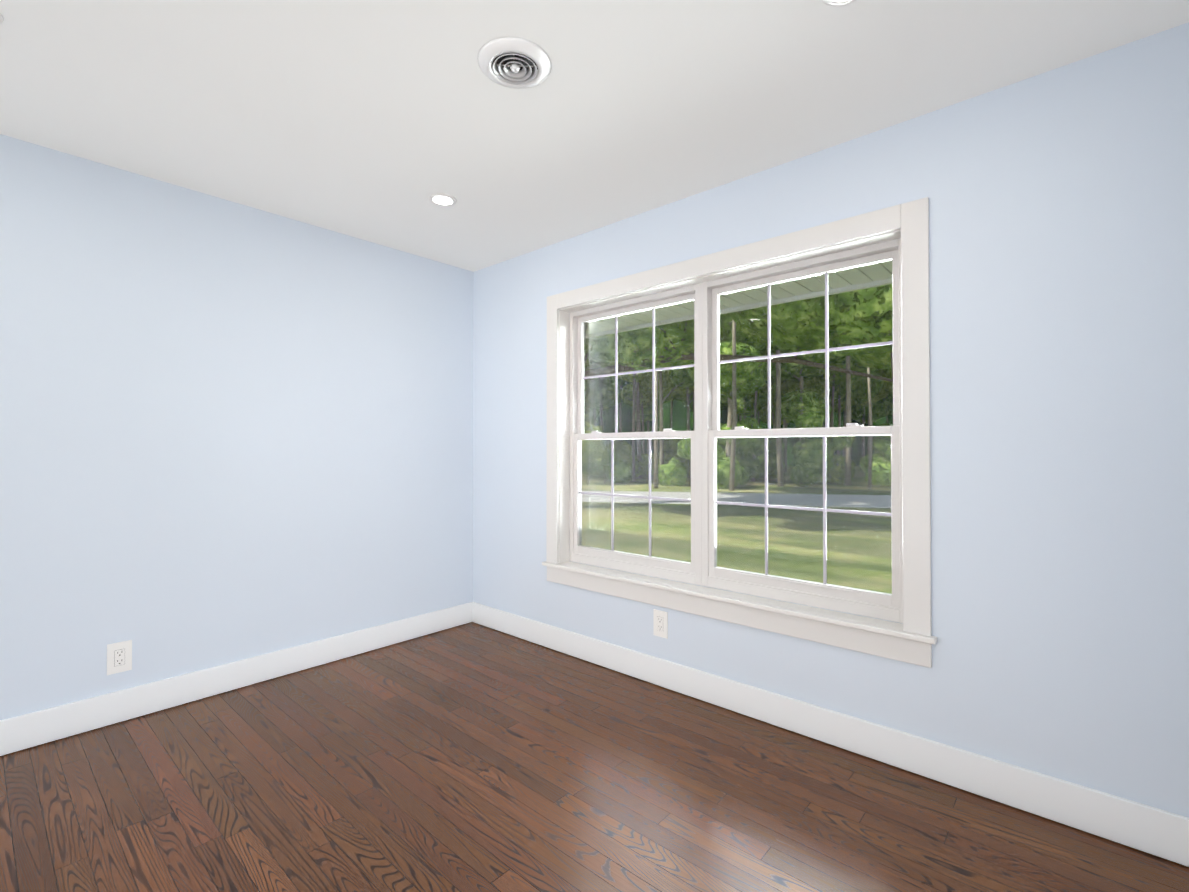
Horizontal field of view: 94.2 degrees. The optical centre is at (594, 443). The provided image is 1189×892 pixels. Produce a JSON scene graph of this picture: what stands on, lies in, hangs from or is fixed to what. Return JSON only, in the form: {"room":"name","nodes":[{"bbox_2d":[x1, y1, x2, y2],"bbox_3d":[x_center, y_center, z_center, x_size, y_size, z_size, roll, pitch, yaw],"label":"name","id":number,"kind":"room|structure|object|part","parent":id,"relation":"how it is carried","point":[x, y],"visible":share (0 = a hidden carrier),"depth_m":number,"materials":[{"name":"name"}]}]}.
{"room":"empty room","nodes":[
{"label":"empty room","id":0,"kind":"room"},
{"bbox_2d":[0,134,473,719],"bbox_3d":[-1.982,0.008,2.655,0.120,2.440,3.640,-1,-1,41],"label":"wall","id":1,"kind":"structure","parent":0,"point":[230,432],"depth_m":2.67,"materials":[{"name":"blue paint"}]},
{"bbox_2d":[107,640,131,674],"bbox_3d":[-2.087,0.941,2.428,0.009,0.132,0.084,-1,-1,41],"label":"outlet","id":2,"kind":"object","parent":1,"relation":"attached to","point":[119,657],"visible":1,"depth_m":2.42,"materials":[{"name":"white plastic"}]},
{"bbox_2d":[0,602,471,755],"bbox_3d":[-1.943,1.156,2.583,0.018,0.136,3.300,-1,-1,41],"label":"baseboard","id":3,"kind":"structure","parent":1,"relation":"attached to","point":[32,729],"depth_m":2.65,"materials":[{"name":"white wood"}]},
{"bbox_2d":[0,622,1188,891],"bbox_3d":[-0.529,1.276,1.364,3.990,0.120,3.640,-1,-1,41],"label":"floor","id":4,"kind":"structure","parent":0,"point":[470,756],"depth_m":1.88,"materials":[{"name":"brown wood"}]},
{"bbox_2d":[0,0,1188,271],"bbox_3d":[-0.529,-1.284,1.390,3.990,0.120,3.640,-1,-1,41],"label":"ceiling","id":5,"kind":"structure","parent":0,"point":[380,122],"depth_m":1.91,"materials":[{"name":"white paint"}]},
{"bbox_2d":[0,13,3,23],"bbox_3d":[-1.751,-1.220,1.545,0.135,0.006,0.135,-1,-1,41],"label":"recessed light","id":6,"kind":"object","parent":5,"relation":"in","point":[1,19],"visible":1,"depth_m":1.59,"materials":[{"name":"white"}]},
{"bbox_2d":[429,193,456,205],"bbox_3d":[-0.754,-1.208,2.746,0.135,0.006,0.135,-1,-1,41],"label":"recessed light","id":7,"kind":"object","parent":5,"relation":"in","point":[440,199],"visible":1,"depth_m":2.73,"materials":[{"name":"white"}]},
{"bbox_2d":[478,37,551,88],"bbox_3d":[-0.256,-1.210,1.778,0.236,0.021,0.236,-1,-1,41],"label":"ceiling vent","id":8,"kind":"object","parent":5,"relation":"in","point":[515,62],"visible":1,"depth_m":1.76,"materials":[{"name":"white metal"}]},
{"bbox_2d":[822,0,855,5],"bbox_3d":[0.673,-1.220,1.476,0.135,0.006,0.135,-1,-1,41],"label":"recessed light","id":9,"kind":"object","parent":5,"relation":"in","point":[836,2],"visible":1,"depth_m":1.52,"materials":[{"name":"white"}]},
{"bbox_2d":[473,22,1188,817],"bbox_3d":[0.617,0.009,2.679,3.750,2.440,0.170,-1,-1,41],"label":"wall","id":10,"kind":"structure","parent":0,"point":[1059,376],"depth_m":1.86,"materials":[{"name":"blue paint"}]},
{"bbox_2d":[653,609,667,638],"bbox_3d":[0.334,0.915,2.800,0.084,0.132,0.009,-1,-1,41],"label":"outlet","id":11,"kind":"object","parent":10,"relation":"attached to","point":[660,623],"visible":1,"depth_m":2.79,"materials":[{"name":"white plastic"}]},
{"bbox_2d":[587,260,891,337],"bbox_3d":[0.926,-0.939,2.923,8.096,0.280,0.590,-1,-1,41],"label":"soffit","id":12,"kind":"structure","parent":10,"relation":"attached to","point":[863,276],"depth_m":3.04,"materials":[{"name":"white"}]},
{"bbox_2d":[542,197,936,667],"bbox_3d":[0.518,-0.035,2.737,2.049,1.719,0.205,-1,-1,41],"label":"double window","id":13,"kind":"structure","parent":10,"relation":"in","point":[907,604],"depth_m":2.56,"materials":[{"name":"white wood"}]},
{"bbox_3d":[0.559,-0.066,2.784,1.715,1.359,0.039,-1,-1,41],"label":"glass","id":14,"kind":"part","parent":13,"relation":"part of","materials":[{"name":"clear glass"}]},
{"bbox_2d":[472,602,1188,866],"bbox_3d":[0.555,1.156,2.597,3.750,0.136,0.018,-1,-1,41],"label":"baseboard","id":15,"kind":"structure","parent":10,"relation":"attached to","point":[1164,834],"depth_m":2.07,"materials":[{"name":"white wood"}]},
{"label":"outside","id":16,"kind":"structure","parent":0,"visible":0},
{"bbox_2d":[582,466,891,593],"bbox_3d":[24.675,2.434,47.975,200.000,0.300,180.000,-1,-1,41],"label":"lawn","id":17,"kind":"structure","parent":16,"point":[742,566],"depth_m":11.76,"materials":[{"name":"green plant"}]},
{"bbox_2d":[584,379,589,398],"bbox_3d":[-3.364,-4.738,37.718,7.104,14.059,6.532,-1,-1,41],"label":"tree","id":18,"kind":"object","parent":17,"relation":"on","point":[586,387],"depth_m":37.96,"materials":[{"name":"green plant"}]},
{"bbox_2d":[582,422,607,483],"bbox_3d":[-0.506,0.510,27.562,2.430,3.241,2.513,-1,-1,41],"label":"tree","id":19,"kind":"object","parent":17,"relation":"on","point":[594,441],"depth_m":27.26,"materials":[{"name":"green plant"}]},
{"bbox_2d":[584,390,613,447],"bbox_3d":[-0.203,-3.830,50.808,4.431,12.493,4.150,-1,-1,41],"label":"tree","id":20,"kind":"object","parent":17,"relation":"on","point":[589,411],"depth_m":49.65,"materials":[{"name":"green plant"}]},
{"bbox_2d":[585,370,614,425],"bbox_3d":[-0.005,-4.451,48.118,4.726,13.682,4.521,-1,-1,41],"label":"tree","id":21,"kind":"object","parent":17,"relation":"on","point":[603,395],"depth_m":46.47,"materials":[{"name":"green plant"}]},
{"bbox_2d":[584,346,628,432],"bbox_3d":[0.508,-5.400,45.169,5.676,15.527,6.158,-1,-1,41],"label":"tree","id":22,"kind":"object","parent":17,"relation":"on","point":[604,392],"depth_m":44.48,"materials":[{"name":"green plant"}]},
{"bbox_2d":[582,446,631,483],"bbox_3d":[0.460,1.096,28.509,3.081,2.089,2.215,-1,-1,41],"label":"bush","id":23,"kind":"object","parent":17,"relation":"on","point":[628,468],"depth_m":28.03,"materials":[{"name":"green plant"}]},
{"bbox_2d":[606,441,642,476],"bbox_3d":[1.384,1.005,32.718,2.870,2.357,3.004,-1,-1,41],"label":"tree","id":24,"kind":"object","parent":17,"relation":"on","point":[620,451],"depth_m":32.15,"materials":[{"name":"green plant"}]},
{"bbox_2d":[618,341,636,442],"bbox_3d":[2.628,-6.592,52.186,5.083,18.048,4.926,-1,-1,41],"label":"tree","id":25,"kind":"object","parent":17,"relation":"on","point":[620,416],"depth_m":52.21,"materials":[{"name":"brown plant"}]},
{"bbox_2d":[632,350,635,480],"bbox_3d":[2.079,-6.464,31.911,4.587,17.382,4.480,-1,-1,41],"label":"tree","id":26,"kind":"object","parent":17,"relation":"on","point":[633,411],"depth_m":31.38,"materials":[{"name":"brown plant"}]},
{"bbox_2d":[594,341,680,478],"bbox_3d":[3.133,-6.951,34.073,6.809,18.396,6.707,-1,-1,41],"label":"tree","id":27,"kind":"object","parent":17,"relation":"on","point":[638,380],"depth_m":33.48,"materials":[{"name":"green plant"}]},
{"bbox_2d":[631,330,658,453],"bbox_3d":[5.229,-4.437,54.011,4.421,13.777,2.890,-1,-1,41],"label":"tree","id":28,"kind":"object","parent":17,"relation":"on","point":[648,412],"depth_m":53.67,"materials":[{"name":"green plant"}]},
{"bbox_2d":[619,345,671,467],"bbox_3d":[3.180,-5.917,39.936,5.311,16.440,4.231,-1,-1,41],"label":"tree","id":29,"kind":"object","parent":17,"relation":"on","point":[627,391],"depth_m":39.88,"materials":[{"name":"green plant"}]},
{"bbox_2d":[635,453,659,474],"bbox_3d":[3.368,1.603,38.658,2.863,1.937,2.697,-1,-1,41],"label":"tree","id":30,"kind":"object","parent":17,"relation":"on","point":[644,470],"depth_m":38.16,"materials":[{"name":"green plant"}]},
{"bbox_2d":[645,452,679,475],"bbox_3d":[4.744,1.383,36.704,2.879,1.838,3.028,-1,-1,41],"label":"tree","id":31,"kind":"object","parent":17,"relation":"on","point":[668,456],"depth_m":36.05,"materials":[{"name":"green plant"}]},
{"bbox_2d":[636,320,688,487],"bbox_3d":[2.306,-6.670,25.261,6.010,17.655,6.597,-1,-1,41],"label":"tree","id":32,"kind":"object","parent":17,"relation":"on","point":[656,423],"depth_m":25.18,"materials":[{"name":"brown plant"}]},
{"bbox_2d":[649,345,693,430],"bbox_3d":[6.313,-6.075,36.422,5.957,16.692,7.848,-1,-1,41],"label":"tree","id":33,"kind":"object","parent":17,"relation":"on","point":[693,400],"depth_m":36.20,"materials":[{"name":"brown plant"}]},
{"bbox_2d":[657,324,693,478],"bbox_3d":[2.957,-5.630,28.344,5.615,15.638,4.548,-1,-1,41],"label":"tree","id":34,"kind":"object","parent":17,"relation":"on","point":[686,378],"depth_m":28.09,"materials":[{"name":"green plant"}]},
{"bbox_2d":[658,346,693,477],"bbox_3d":[5.418,-3.979,34.398,5.021,12.466,4.492,-1,-1,41],"label":"tree","id":35,"kind":"object","parent":17,"relation":"on","point":[672,396],"depth_m":33.87,"materials":[{"name":"green plant"}]},
{"bbox_2d":[663,438,690,473],"bbox_3d":[5.972,0.753,34.444,3.494,3.237,3.393,-1,-1,41],"label":"tree","id":36,"kind":"object","parent":17,"relation":"on","point":[675,446],"depth_m":33.99,"materials":[{"name":"green plant"}]},
{"bbox_2d":[664,388,689,449],"bbox_3d":[6.252,-6.882,43.113,3.940,18.434,4.677,-1,-1,41],"label":"tree","id":37,"kind":"object","parent":17,"relation":"on","point":[671,414],"depth_m":43.52,"materials":[{"name":"green plant"}]},
{"bbox_2d":[681,459,689,476],"bbox_3d":[6.987,1.306,33.526,3.524,1.773,2.996,-1,-1,41],"label":"tree","id":38,"kind":"object","parent":17,"relation":"on","point":[687,462],"depth_m":33.10,"materials":[{"name":"green plant"}]},
{"bbox_2d":[658,438,723,486],"bbox_3d":[4.609,1.020,26.557,3.164,2.707,2.327,-1,-1,41],"label":"bush","id":39,"kind":"object","parent":17,"relation":"on","point":[677,469],"depth_m":26.30,"materials":[{"name":"green plant"}]},
{"bbox_2d":[679,389,727,411],"bbox_3d":[9.579,-4.452,46.504,6.306,13.653,6.228,-1,-1,41],"label":"tree","id":40,"kind":"object","parent":17,"relation":"on","point":[691,403],"depth_m":44.85,"materials":[{"name":"green plant"}]},
{"bbox_2d":[686,307,775,460],"bbox_3d":[6.421,-4.069,27.085,5.044,12.506,6.071,-1,-1,41],"label":"tree","id":41,"kind":"object","parent":17,"relation":"on","point":[747,351],"depth_m":25.38,"materials":[{"name":"green plant"}]},
{"bbox_2d":[717,457,748,488],"bbox_3d":[5.923,1.417,25.372,2.054,1.588,2.720,-1,-1,41],"label":"bush","id":42,"kind":"object","parent":17,"relation":"on","point":[719,475],"depth_m":24.72,"materials":[{"name":"green plant"}]},
{"bbox_2d":[729,320,736,490],"bbox_3d":[6.215,-7.374,24.162,5.902,19.048,6.677,-1,-1,41],"label":"tree","id":43,"kind":"object","parent":17,"relation":"on","point":[734,417],"depth_m":23.84,"materials":[{"name":"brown plant"}]},
{"bbox_2d":[582,491,890,507],"bbox_3d":[10.172,1.977,18.901,180.002,0.030,4.600,0,-1,12],"label":"road","id":44,"kind":"structure","parent":17,"relation":"on","point":[828,504],"depth_m":19.32,"materials":[{"name":"grey asphalt"}]},
{"bbox_2d":[584,284,892,381],"bbox_3d":[1.743,-5.210,14.389,14.721,14.559,15.346,-1,-1,41],"label":"tree","id":45,"kind":"object","parent":17,"relation":"on","point":[869,302],"depth_m":12.38,"materials":[{"name":"green plant"}]},
{"bbox_2d":[718,417,761,457],"bbox_3d":[6.884,0.407,27.375,2.641,3.443,2.514,-1,-1,41],"label":"bush","id":46,"kind":"object","parent":17,"relation":"on","point":[744,424],"depth_m":26.84,"materials":[{"name":"green plant"}]},
{"bbox_2d":[717,438,762,478],"bbox_3d":[7.371,0.685,29.816,2.741,2.983,3.040,-1,-1,41],"label":"bush","id":47,"kind":"object","parent":17,"relation":"on","point":[750,462],"depth_m":29.19,"materials":[{"name":"green plant"}]},
{"bbox_2d":[720,352,775,419],"bbox_3d":[9.579,-4.224,34.358,4.843,12.954,3.696,-1,-1,41],"label":"tree","id":48,"kind":"object","parent":17,"relation":"on","point":[744,401],"depth_m":33.51,"materials":[{"name":"green plant"}]},
{"bbox_2d":[738,373,767,428],"bbox_3d":[11.765,-5.192,38.699,4.903,14.973,4.718,-1,-1,41],"label":"tree","id":49,"kind":"object","parent":17,"relation":"on","point":[758,418],"depth_m":38.24,"materials":[{"name":"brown plant"}]},
{"bbox_2d":[743,452,764,479],"bbox_3d":[9.221,1.445,33.020,2.314,2.101,3.148,-1,-1,41],"label":"tree","id":50,"kind":"object","parent":17,"relation":"on","point":[758,469],"depth_m":31.88,"materials":[{"name":"green plant"}]},
{"bbox_2d":[724,304,787,486],"bbox_3d":[8.480,-6.884,26.808,5.839,18.122,5.115,-1,-1,41],"label":"tree","id":51,"kind":"object","parent":17,"relation":"on","point":[778,413],"depth_m":26.52,"materials":[{"name":"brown plant"}]},
{"bbox_2d":[738,424,776,479],"bbox_3d":[9.395,0.453,32.377,2.658,3.452,3.231,-1,-1,41],"label":"tree","id":52,"kind":"object","parent":17,"relation":"on","point":[770,456],"depth_m":32.29,"materials":[{"name":"green plant"}]},
{"bbox_2d":[751,342,767,480],"bbox_3d":[9.449,-5.783,31.409,4.678,16.009,4.262,-1,-1,41],"label":"tree","id":53,"kind":"object","parent":17,"relation":"on","point":[755,409],"depth_m":30.80,"materials":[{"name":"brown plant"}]},
{"bbox_2d":[750,437,785,478],"bbox_3d":[10.425,0.667,34.642,3.299,3.456,2.852,-1,-1,41],"label":"tree","id":54,"kind":"object","parent":17,"relation":"on","point":[775,471],"depth_m":33.68,"materials":[{"name":"green plant"}]},
{"bbox_2d":[757,437,785,470],"bbox_3d":[10.670,0.700,35.720,2.960,3.025,2.534,-1,-1,41],"label":"tree","id":55,"kind":"object","parent":17,"relation":"on","point":[772,446],"depth_m":34.87,"materials":[{"name":"green plant"}]},
{"bbox_2d":[759,398,796,467],"bbox_3d":[17.245,-4.963,48.536,6.793,14.716,6.435,-1,-1,41],"label":"tree","id":56,"kind":"object","parent":17,"relation":"on","point":[763,410],"depth_m":48.22,"materials":[{"name":"green plant"}]},
{"bbox_2d":[763,376,820,472],"bbox_3d":[14.343,-6.828,41.947,6.521,18.308,6.118,-1,-1,41],"label":"tree","id":57,"kind":"object","parent":17,"relation":"on","point":[784,442],"depth_m":41.72,"materials":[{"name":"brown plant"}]},
{"bbox_2d":[755,327,845,483],"bbox_3d":[10.495,-4.035,28.686,4.847,12.463,4.488,-1,-1,41],"label":"tree","id":58,"kind":"object","parent":17,"relation":"on","point":[787,368],"depth_m":27.96,"materials":[{"name":"green plant"}]},
{"bbox_2d":[771,326,843,476],"bbox_3d":[12.244,-3.990,33.307,6.456,12.463,5.451,-1,-1,41],"label":"tree","id":59,"kind":"object","parent":17,"relation":"on","point":[794,385],"depth_m":32.29,"materials":[{"name":"green plant"}]},
{"bbox_2d":[789,411,851,486],"bbox_3d":[10.458,0.332,25.739,3.185,3.561,3.103,-1,-1,41],"label":"bush","id":60,"kind":"object","parent":17,"relation":"on","point":[816,423],"depth_m":25.13,"materials":[{"name":"green plant"}]},
{"bbox_2d":[806,361,862,426],"bbox_3d":[18.885,-5.851,45.074,7.617,16.416,6.547,-1,-1,41],"label":"tree","id":61,"kind":"object","parent":17,"relation":"on","point":[842,398],"depth_m":42.57,"materials":[{"name":"green plant"}]},
{"bbox_2d":[815,425,855,482],"bbox_3d":[13.398,0.747,30.600,2.376,3.564,2.744,-1,-1,41],"label":"bush","id":62,"kind":"object","parent":17,"relation":"on","point":[837,468],"depth_m":29.56,"materials":[{"name":"green plant"}]},
{"bbox_2d":[837,365,853,470],"bbox_3d":[18.494,-7.399,42.047,4.043,19.455,4.628,-1,-1,41],"label":"tree","id":63,"kind":"object","parent":17,"relation":"on","point":[839,415],"depth_m":42.27,"materials":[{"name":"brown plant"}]},
{"bbox_2d":[814,319,877,480],"bbox_3d":[13.463,-5.311,30.987,4.458,15.052,4.162,-1,-1,41],"label":"tree","id":64,"kind":"object","parent":17,"relation":"on","point":[853,361],"depth_m":30.98,"materials":[{"name":"green plant"}]},
{"bbox_2d":[836,312,873,485],"bbox_3d":[12.034,-6.478,26.950,5.074,17.314,5.103,-1,-1,41],"label":"tree","id":65,"kind":"object","parent":17,"relation":"on","point":[848,389],"depth_m":27.05,"materials":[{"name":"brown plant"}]},
{"bbox_2d":[839,362,883,474],"bbox_3d":[16.790,-3.777,37.150,5.136,12.120,3.717,-1,-1,41],"label":"tree","id":66,"kind":"object","parent":17,"relation":"on","point":[855,397],"depth_m":35.42,"materials":[{"name":"green plant"}]},
{"bbox_2d":[845,338,892,451],"bbox_3d":[20.668,-4.279,39.596,5.621,13.172,6.941,-1,-1,41],"label":"tree","id":67,"kind":"object","parent":17,"relation":"on","point":[882,390],"depth_m":39.38,"materials":[{"name":"green plant"}]},
{"bbox_2d":[851,365,892,465],"bbox_3d":[21.459,-3.683,44.806,5.562,12.079,6.089,-1,-1,41],"label":"tree","id":68,"kind":"object","parent":17,"relation":"on","point":[864,410],"depth_m":44.54,"materials":[{"name":"green plant"}]},
{"bbox_2d":[859,423,892,485],"bbox_3d":[14.759,0.565,27.796,2.563,3.241,2.770,-1,-1,41],"label":"bush","id":69,"kind":"object","parent":17,"relation":"on","point":[881,456],"depth_m":27.70,"materials":[{"name":"green plant"}]},
{"bbox_2d":[867,286,890,489],"bbox_3d":[12.064,-6.685,24.351,4.394,17.668,4.721,-1,-1,41],"label":"tree","id":70,"kind":"object","parent":17,"relation":"on","point":[870,420],"depth_m":24.41,"materials":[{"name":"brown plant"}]},
{"bbox_2d":[882,393,892,406],"bbox_3d":[27.684,-4.120,47.819,6.344,13.020,6.719,-1,-1,41],"label":"tree","id":71,"kind":"object","parent":17,"relation":"on","point":[889,396],"depth_m":47.25,"materials":[{"name":"green plant"}]},
{"bbox_2d":[884,370,892,392],"bbox_3d":[21.415,-4.421,35.917,5.589,13.377,6.326,-1,-1,41],"label":"tree","id":72,"kind":"object","parent":17,"relation":"on","point":[890,377],"depth_m":35.88,"materials":[{"name":"green plant"}]},
{"bbox_2d":[582,376,892,466],"bbox_3d":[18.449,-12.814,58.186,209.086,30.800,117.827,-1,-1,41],"label":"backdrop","id":73,"kind":"structure","parent":16,"point":[666,423],"depth_m":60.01,"materials":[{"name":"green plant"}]}
]}

